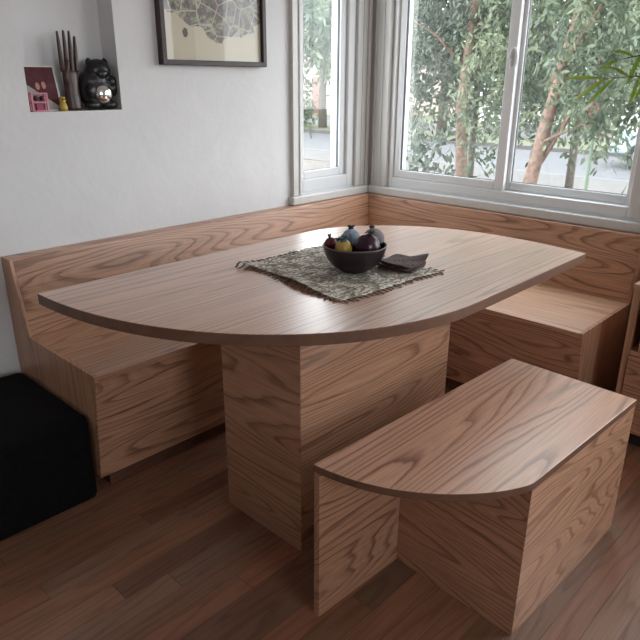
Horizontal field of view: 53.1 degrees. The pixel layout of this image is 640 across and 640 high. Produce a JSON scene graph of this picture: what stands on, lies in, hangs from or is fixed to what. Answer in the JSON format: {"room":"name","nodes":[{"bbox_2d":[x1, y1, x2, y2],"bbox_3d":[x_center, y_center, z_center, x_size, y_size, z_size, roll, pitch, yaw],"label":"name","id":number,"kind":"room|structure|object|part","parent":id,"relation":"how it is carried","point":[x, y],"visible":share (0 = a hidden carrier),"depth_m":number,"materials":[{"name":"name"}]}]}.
{"room":"dining room","nodes":[
{"label":"dining room","id":0,"kind":"room"},
{"bbox_2d":[0,0,372,377],"bbox_3d":[-1.464,-0.587,1.802,0.140,2.420,5.140,19,27,40],"label":"wall","id":1,"kind":"structure","parent":0,"point":[180,144],"depth_m":2.44,"materials":[{"name":"paint"}]},
{"bbox_2d":[28,93,49,111],"bbox_3d":[-0.970,-0.751,2.209,0.024,0.062,0.058,19,27,40],"label":"house","id":2,"kind":"object","parent":1,"relation":"in","point":[39,105],"visible":1,"depth_m":2.21,"materials":[{"name":"plastic"}]},
{"bbox_3d":[-0.970,-0.738,2.215,0.006,0.022,0.022,19,27,40],"label":"panel","id":3,"kind":"part","parent":2,"relation":"part of","materials":[{"name":"pink"}]},
{"bbox_2d":[23,65,59,110],"bbox_3d":[-0.971,-0.807,2.234,0.039,0.150,0.117,19,27,40],"label":"photo card","id":4,"kind":"object","parent":1,"relation":"in","point":[39,79],"visible":0.71,"depth_m":2.24,"materials":[{"name":"red paper"}]},
{"bbox_2d":[59,96,67,110],"bbox_3d":[-0.909,-0.766,2.265,0.030,0.050,0.030,19,27,40],"label":"figurine","id":5,"kind":"object","parent":1,"relation":"on","point":[63,106],"visible":1,"depth_m":2.26,"materials":[{"name":"yellow ceramic"}]},
{"bbox_2d":[56,30,82,109],"bbox_3d":[-0.895,-0.890,2.287,0.048,0.266,0.074,11,23,26],"label":"wooden hand","id":6,"kind":"object","parent":1,"relation":"on","point":[69,72],"visible":0.99,"depth_m":2.28,"materials":[{"name":"brown wood"}]},
{"bbox_2d":[78,57,116,109],"bbox_3d":[-0.826,-0.874,2.372,0.099,0.180,0.145,19,27,40],"label":"cat figurine","id":7,"kind":"object","parent":1,"relation":"in","point":[97,87],"visible":0.98,"depth_m":2.34,"materials":[{"name":"black ceramic"}]},
{"bbox_2d":[154,0,266,66],"bbox_3d":[-0.427,-1.238,2.579,0.034,0.400,0.532,19,27,40],"label":"framed picture","id":8,"kind":"object","parent":1,"relation":"attached to","point":[231,33],"visible":1,"depth_m":2.59,"materials":[{"name":"beige paper"}]},
{"bbox_2d":[289,0,301,195],"bbox_3d":[-0.113,-1.180,2.964,0.022,1.202,0.058,19,27,40],"label":"trim","id":9,"kind":"structure","parent":1,"relation":"attached to","point":[294,5],"depth_m":3.00,"materials":[{"name":"paint"}]},
{"bbox_2d":[301,0,355,191],"bbox_3d":[-0.004,-1.261,3.166,0.120,1.200,0.405,19,27,40],"label":"window","id":10,"kind":"structure","parent":1,"relation":"in","point":[340,172],"depth_m":3.27,"materials":[{"name":"plastic"}]},
{"bbox_2d":[289,184,367,205],"bbox_3d":[0.066,-0.659,3.351,0.037,0.042,0.603,19,27,40],"label":"trim","id":11,"kind":"structure","parent":1,"relation":"attached to","point":[353,190],"depth_m":3.30,"materials":[{"name":"paint"}]},
{"bbox_2d":[353,0,372,185],"bbox_3d":[0.222,-1.301,3.293,0.022,1.202,0.098,19,27,40],"label":"trim","id":12,"kind":"structure","parent":1,"relation":"attached to","point":[364,7],"depth_m":3.33,"materials":[{"name":"paint"}]},
{"bbox_2d":[0,387,639,639],"bbox_3d":[0.340,1.224,0.531,5.280,0.060,5.280,19,27,40],"label":"floor","id":13,"kind":"structure","parent":0,"point":[161,551],"depth_m":1.77,"materials":[{"name":"brown wood"}]},
{"bbox_2d":[0,373,96,540],"bbox_3d":[-1.110,0.456,2.038,0.500,0.307,0.578,19,27,40],"label":"ottoman","id":14,"kind":"object","parent":13,"relation":"on","point":[47,467],"visible":1,"depth_m":1.98,"materials":[{"name":"black fabric"}]},
{"bbox_2d":[1,192,368,483],"bbox_3d":[-0.211,-0.060,2.835,0.596,0.718,1.988,19,27,40],"label":"bench","id":15,"kind":"object","parent":13,"relation":"on","point":[144,401],"visible":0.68,"depth_m":2.25,"materials":[{"name":"brown wood"}]},
{"bbox_3d":[-0.900,0.152,2.158,0.577,0.646,0.012,19,27,40],"label":"panel","id":16,"kind":"part","parent":15,"relation":"part of","materials":[{"name":"brown wood"}]},
{"bbox_3d":[-0.204,-0.115,2.744,0.497,0.019,1.876,19,27,40],"label":"seat","id":17,"kind":"part","parent":15,"relation":"part of","materials":[{"name":"brown wood"}]},
{"bbox_3d":[-0.204,0.172,2.522,0.063,0.360,1.457,19,27,40],"label":"panel","id":18,"kind":"part","parent":15,"relation":"part of","materials":[{"name":"brown wood"}]},
{"bbox_3d":[-0.372,-0.318,2.879,0.086,0.265,1.929,19,27,40],"label":"backrest","id":19,"kind":"part","parent":15,"relation":"part of","materials":[{"name":"brown wood"}]},
{"bbox_2d":[37,225,585,550],"bbox_3d":[0.075,0.195,2.117,0.913,0.750,1.535,19,27,40],"label":"dining table","id":20,"kind":"object","parent":13,"relation":"on","point":[306,377],"visible":0.83,"depth_m":1.84,"materials":[{"name":"brown wood"}]},
{"bbox_3d":[-0.167,0.302,1.873,0.335,0.718,0.020,19,27,40],"label":"panel","id":21,"kind":"part","parent":20,"relation":"part of","materials":[{"name":"brown wood"}]},
{"bbox_2d":[235,245,444,302],"bbox_3d":[0.053,-0.163,1.980,0.540,0.016,0.486,19,27,40],"label":"mat","id":22,"kind":"object","parent":20,"relation":"on","point":[311,267],"visible":0.73,"depth_m":1.91,"materials":[{"name":"grey fabric"}]},
{"bbox_2d":[323,238,386,273],"bbox_3d":[0.105,-0.192,1.950,0.195,0.082,0.195,19,27,40],"label":"fruit bowl","id":23,"kind":"object","parent":22,"relation":"on","point":[353,262],"visible":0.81,"depth_m":1.88,"materials":[{"name":"ceramic"}]},
{"bbox_2d":[324,233,336,249],"bbox_3d":[0.033,-0.237,1.936,0.040,0.052,0.040,-9,22,-22],"label":"pomegranate","id":24,"kind":"object","parent":23,"relation":"in","point":[330,242],"visible":0.8,"depth_m":1.92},
{"bbox_2d":[335,235,351,251],"bbox_3d":[0.070,-0.221,1.897,0.051,0.064,0.051,-9,22,-22],"label":"pomegranate","id":25,"kind":"object","parent":23,"relation":"in","point":[343,244],"visible":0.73,"depth_m":1.88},
{"bbox_2d":[342,225,359,246],"bbox_3d":[0.095,-0.260,1.974,0.057,0.070,0.057,-6,21,-16],"label":"fruit","id":26,"kind":"object","parent":23,"relation":"in","point":[352,234],"visible":0.68,"depth_m":1.95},
{"bbox_2d":[354,229,379,251],"bbox_3d":[0.140,-0.226,1.905,0.077,0.090,0.077,-7,22,-18],"label":"mangosteen","id":27,"kind":"object","parent":23,"relation":"in","point":[368,241],"visible":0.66,"depth_m":1.88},
{"bbox_2d":[364,225,384,246],"bbox_3d":[0.166,-0.255,1.978,0.066,0.075,0.066,-14,25,-33],"label":"fruit","id":28,"kind":"object","parent":23,"relation":"on","point":[378,233],"visible":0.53,"depth_m":1.96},
{"bbox_2d":[378,263,425,273],"bbox_3d":[0.257,-0.170,1.998,0.120,0.007,0.120,11,23,27],"label":"coaster","id":29,"kind":"object","parent":22,"relation":"on","point":[414,270],"visible":0.23,"depth_m":1.96,"materials":[{"name":"leather"}]},
{"bbox_2d":[377,261,425,270],"bbox_3d":[0.251,-0.178,1.995,0.120,0.009,0.120,17,26,38],"label":"coaster","id":30,"kind":"object","parent":29,"relation":"on","point":[380,263],"visible":0.24,"depth_m":1.95,"materials":[{"name":"leather"}]},
{"bbox_2d":[380,253,428,268],"bbox_3d":[0.259,-0.192,1.988,0.120,0.026,0.120,15,25,34],"label":"coaster","id":31,"kind":"object","parent":30,"relation":"on","point":[399,260],"visible":0.97,"depth_m":1.99,"materials":[{"name":"leather"}]},
{"bbox_3d":[0.189,0.253,2.010,0.020,0.718,0.721,19,27,40],"label":"panel","id":32,"kind":"part","parent":20,"relation":"part of","materials":[{"name":"brown wood"}]},
{"bbox_2d":[313,359,636,634],"bbox_3d":[0.442,0.495,1.746,0.894,0.452,0.398,-18,28,-41],"label":"seat","id":33,"kind":"object","parent":13,"relation":"on","point":[494,489],"visible":1,"depth_m":1.65,"materials":[{"name":"brown wood"}]},
{"bbox_3d":[0.311,0.457,1.875,0.889,0.432,0.018,-18,28,-41],"label":"panel","id":34,"kind":"part","parent":33,"relation":"part of","materials":[{"name":"brown wood"}]},
{"bbox_3d":[0.358,0.537,1.661,0.019,0.432,0.374,-18,27,-40],"label":"cross panel","id":35,"kind":"part","parent":33,"relation":"part of","materials":[{"name":"brown wood"}]},
{"bbox_3d":[0.444,0.293,1.670,0.894,0.020,0.398,-18,28,-41],"label":"seat","id":36,"kind":"part","parent":33,"relation":"part of","materials":[{"name":"brown wood"}]},
{"bbox_3d":[0.683,0.516,1.723,0.582,0.432,0.019,-18,28,-41],"label":"panel","id":37,"kind":"part","parent":33,"relation":"part of","materials":[{"name":"brown wood"}]},
{"bbox_2d":[368,192,639,390],"bbox_3d":[0.601,-0.122,3.013,1.508,0.718,0.596,19,27,40],"label":"bench","id":38,"kind":"object","parent":13,"relation":"on","point":[573,323],"visible":0.34,"depth_m":2.64,"materials":[{"name":"brown wood"}]},
{"bbox_3d":[0.759,-0.382,3.064,1.449,0.265,0.086,19,27,40],"label":"backrest","id":39,"kind":"part","parent":38,"relation":"part of","materials":[{"name":"brown wood"}]},
{"bbox_3d":[0.610,0.109,2.700,0.978,0.360,0.063,19,27,40],"label":"panel","id":40,"kind":"part","parent":38,"relation":"part of","materials":[{"name":"brown wood"}]},
{"bbox_3d":[0.599,-0.177,2.922,1.396,0.019,0.497,19,27,40],"label":"seat","id":41,"kind":"part","parent":38,"relation":"part of","materials":[{"name":"brown wood"}]},
{"bbox_3d":[1.149,0.026,2.524,0.012,0.646,0.577,19,27,40],"label":"panel","id":42,"kind":"part","parent":38,"relation":"part of","materials":[{"name":"brown wood"}]},
{"bbox_2d":[615,281,639,446],"bbox_3d":[1.518,0.209,2.256,0.746,0.640,0.444,19,27,40],"label":"base cabinet","id":43,"kind":"object","parent":13,"relation":"on","point":[628,382],"visible":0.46,"depth_m":2.32,"materials":[{"name":"brown wood"}]},
{"bbox_2d":[565,50,639,107],"bbox_3d":[1.340,-0.493,2.088,1.278,0.790,0.350,19,27,40],"label":"potted palm","id":44,"kind":"object","parent":43,"relation":"on","point":[637,61],"visible":1,"depth_m":2.32,"materials":[{"name":"plant"}]},
{"bbox_3d":[1.252,-0.571,2.254,0.024,0.540,0.598,-18,28,-41],"label":"stem","id":45,"kind":"part","parent":44,"relation":"part of","materials":[{"name":"green plant"}]},
{"bbox_3d":[1.257,0.095,2.479,0.020,0.545,0.435,19,27,40],"label":"panel","id":46,"kind":"part","parent":43,"relation":"part of","materials":[{"name":"brown wood"}]},
{"bbox_3d":[1.371,0.341,2.143,0.696,0.275,0.018,19,27,40],"label":"door","id":47,"kind":"part","parent":43,"relation":"part of","materials":[{"name":"brown wood"}]},
{"bbox_2d":[630,344,639,356],"bbox_3d":[1.516,0.151,2.231,0.698,0.017,0.408,19,27,40],"label":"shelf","id":48,"kind":"object","parent":43,"relation":"attached to","point":[634,350],"depth_m":2.31,"materials":[{"name":"brown wood"}]},
{"bbox_3d":[1.511,0.432,2.333,0.698,0.020,0.418,19,27,40],"label":"panel","id":49,"kind":"part","parent":43,"relation":"part of","materials":[{"name":"brown wood"}]},
{"bbox_2d":[367,0,635,389],"bbox_3d":[2.121,-0.582,1.839,5.000,2.420,0.140,19,27,40],"label":"wall","id":50,"kind":"structure","parent":0,"point":[374,1],"depth_m":3.29,"materials":[{"name":"paint"}]},
{"bbox_2d":[371,0,394,186],"bbox_3d":[0.322,-1.298,3.287,0.101,1.202,0.022,19,27,40],"label":"trim","id":51,"kind":"structure","parent":50,"relation":"attached to","point":[382,66],"depth_m":3.32,"materials":[{"name":"paint"}]},
{"bbox_2d":[368,184,639,233],"bbox_3d":[0.837,-0.535,3.033,1.616,0.042,0.037,19,27,40],"label":"trim","id":52,"kind":"structure","parent":50,"relation":"attached to","point":[561,216],"depth_m":2.96,"materials":[{"name":"paint"}]},
{"bbox_2d":[388,0,639,218],"bbox_3d":[0.879,-1.149,2.880,1.300,1.200,0.120,19,27,40],"label":"window","id":53,"kind":"structure","parent":50,"relation":"in","point":[503,188],"depth_m":2.98,"materials":[{"name":"plastic"}]},
{"bbox_3d":[0.641,-1.214,3.049,0.646,1.110,0.030,19,27,40],"label":"sash","id":54,"kind":"part","parent":53,"relation":"part of","materials":[{"name":"plastic"}]},
{"bbox_3d":[0.853,-1.155,2.824,0.044,0.092,0.012,19,27,40],"label":"handle","id":55,"kind":"part","parent":53,"relation":"part of","materials":[{"name":"plastic"}]},
{"bbox_3d":[1.098,-1.075,2.685,0.605,1.110,0.030,19,27,40],"label":"sash","id":56,"kind":"part","parent":53,"relation":"part of","materials":[{"name":"plastic"}]},
{"bbox_2d":[636,200,639,222],"bbox_3d":[1.338,-0.953,2.380,0.104,1.202,0.022,19,27,40],"label":"trim","id":57,"kind":"structure","parent":50,"relation":"attached to","point":[638,212],"depth_m":2.60,"materials":[{"name":"paint"}]},
{"label":"outside","id":58,"kind":"structure","parent":0,"visible":0},
{"bbox_2d":[304,123,608,150],"bbox_3d":[11.346,-4.483,17.659,64.000,0.110,2.900,19,27,40],"label":"lawn","id":59,"kind":"structure","parent":58,"point":[315,126],"depth_m":22.14,"materials":[{"name":"green plant"}]},
{"bbox_2d":[303,74,329,126],"bbox_3d":[-0.798,-9.379,27.214,2.681,2.956,2.561,19,27,40],"label":"shrub","id":60,"kind":"object","parent":59,"relation":"on","point":[308,113],"visible":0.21,"depth_m":27.31,"materials":[{"name":"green plant"}]},
{"bbox_2d":[303,0,412,127],"bbox_3d":[-0.082,-11.852,26.184,9.730,7.650,8.879,19,27,40],"label":"street tree","id":61,"kind":"object","parent":59,"relation":"on","point":[317,14],"visible":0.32,"depth_m":24.46,"materials":[{"name":"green plant"}]},
{"bbox_2d":[410,0,503,134],"bbox_3d":[4.533,-10.094,22.777,6.438,6.797,6.961,-10,23,-26],"label":"street tree","id":62,"kind":"object","parent":59,"relation":"on","point":[441,107],"visible":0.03,"depth_m":23.20,"materials":[{"name":"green plant"}]},
{"bbox_2d":[563,3,639,63],"bbox_3d":[9.791,-8.748,17.939,6.753,7.725,6.930,4,21,9],"label":"street tree","id":63,"kind":"object","parent":59,"relation":"on","point":[595,3],"visible":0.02,"depth_m":18.38,"materials":[{"name":"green plant"}]},
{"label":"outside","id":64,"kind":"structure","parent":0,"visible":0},
{"bbox_2d":[304,132,630,180],"bbox_3d":[8.306,-3.263,14.718,64.000,0.160,5.500,19,27,40],"label":"road","id":65,"kind":"structure","parent":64,"point":[553,163],"depth_m":17.17,"materials":[{"name":"grey asphalt"}]},
{"bbox_2d":[304,129,626,156],"bbox_3d":[10.275,-4.087,16.610,64.000,0.135,0.200,19,27,40],"label":"curb","id":66,"kind":"object","parent":65,"relation":"on","point":[554,149],"depth_m":20.09,"materials":[{"name":"concrete"}]},
{"bbox_2d":[304,148,628,182],"bbox_3d":[6.355,-2.665,12.761,64.000,0.135,0.150,19,27,40],"label":"curb","id":67,"kind":"object","parent":65,"relation":"on","point":[304,148],"depth_m":13.97,"materials":[{"name":"grey concrete"}]},
{"bbox_2d":[609,129,637,166],"bbox_3d":[9.186,-4.109,14.763,4.287,1.395,1.840,19,27,40],"label":"parked car","id":68,"kind":"object","parent":65,"relation":"on","point":[623,148],"visible":0.39,"depth_m":15.34,"materials":[{"name":"paint"}]},
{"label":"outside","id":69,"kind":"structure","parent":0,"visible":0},
{"bbox_2d":[304,149,628,193],"bbox_3d":[5.699,-2.434,12.114,64.000,0.110,1.750,19,27,40],"label":"sidewalk","id":70,"kind":"structure","parent":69,"point":[518,176],"depth_m":13.28,"materials":[{"name":"concrete"}]},
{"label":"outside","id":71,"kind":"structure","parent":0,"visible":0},
{"bbox_2d":[304,116,611,141],"bbox_3d":[13.867,-5.398,20.134,64.000,0.112,4.400,19,27,40],"label":"sidewalk","id":72,"kind":"structure","parent":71,"point":[328,118],"depth_m":26.16,"materials":[{"name":"concrete"}]},
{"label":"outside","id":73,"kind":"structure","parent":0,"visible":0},
{"bbox_2d":[304,159,330,169],"bbox_3d":[2.007,-1.089,8.490,64.000,0.100,8.940,19,27,40],"label":"ground","id":74,"kind":"structure","parent":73,"point":[308,164],"depth_m":15.37,"materials":[{"name":"concrete"}]},
{"bbox_2d":[406,111,479,177],"bbox_3d":[1.000,-1.231,6.413,1.164,1.653,1.158,19,27,40],"label":"shrub","id":75,"kind":"object","parent":74,"relation":"on","point":[416,160],"visible":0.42,"depth_m":6.24,"materials":[{"name":"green plant"}]},
{"bbox_2d":[329,0,616,176],"bbox_3d":[1.622,-3.068,6.814,2.675,4.825,3.258,-18,27,-40],"label":"tree","id":76,"kind":"object","parent":74,"relation":"on","point":[471,7],"visible":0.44,"depth_m":6.95,"materials":[{"name":"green plant"}]},
{"bbox_2d":[409,0,639,175],"bbox_3d":[2.281,-3.532,7.959,2.862,4.890,3.737,-16,26,-38],"label":"tree","id":77,"kind":"object","parent":74,"relation":"on","point":[474,115],"visible":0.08,"depth_m":8.18,"materials":[{"name":"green plant"}]},
{"bbox_2d":[426,0,639,183],"bbox_3d":[2.142,-2.096,5.084,2.269,4.226,3.205,-18,27,-40],"label":"tree","id":78,"kind":"object","parent":74,"relation":"on","point":[582,19],"visible":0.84,"depth_m":5.15,"materials":[{"name":"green plant"}]},
{"bbox_2d":[481,0,639,187],"bbox_3d":[3.587,-3.666,7.906,4.579,5.191,2.857,19,27,40],"label":"tree","id":79,"kind":"object","parent":74,"relation":"on","point":[569,180],"visible":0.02,"depth_m":8.48,"materials":[{"name":"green plant"}]},
{"bbox_2d":[534,140,627,193],"bbox_3d":[1.943,-0.612,4.936,1.074,1.501,1.271,2,21,3],"label":"spiky plant","id":80,"kind":"object","parent":74,"relation":"on","point":[592,141],"visible":0.04,"depth_m":4.76,"materials":[{"name":"green plant"}]},
{"bbox_3d":[2.008,-0.615,4.947,0.064,1.501,0.044,19,27,40],"label":"stem","id":81,"kind":"part","parent":80,"relation":"part of","materials":[{"name":"green plant"}]},
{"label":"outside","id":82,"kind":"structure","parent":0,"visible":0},
{"bbox_2d":[312,105,613,131],"bbox_3d":[21.871,-14.905,45.621,90.000,0.100,46.000,19,27,40],"label":"ground","id":83,"kind":"structure","parent":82,"point":[429,117],"depth_m":33.33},
{"bbox_2d":[303,50,470,115],"bbox_3d":[2.693,-15.284,39.948,11.600,4.400,8.600,19,27,40],"label":"house","id":84,"kind":"structure","parent":83,"relation":"on","point":[315,89],"depth_m":37.35,"materials":[{"name":"paint"}]},
{"bbox_3d":[-0.093,-13.198,37.622,0.900,2.100,0.050,19,27,40],"label":"door","id":85,"kind":"part","parent":84,"relation":"part of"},
{"bbox_2d":[479,23,639,129],"bbox_3d":[14.480,-11.323,29.410,11.600,4.500,8.600,19,27,40],"label":"house","id":86,"kind":"structure","parent":83,"relation":"on","point":[481,110],"depth_m":27.57,"materials":[{"name":"paint"}]},
{"bbox_3d":[11.694,-9.190,27.101,0.900,2.100,0.050,19,27,40],"label":"door","id":87,"kind":"part","parent":86,"relation":"part of","materials":[{"name":"green plant"}]}
]}

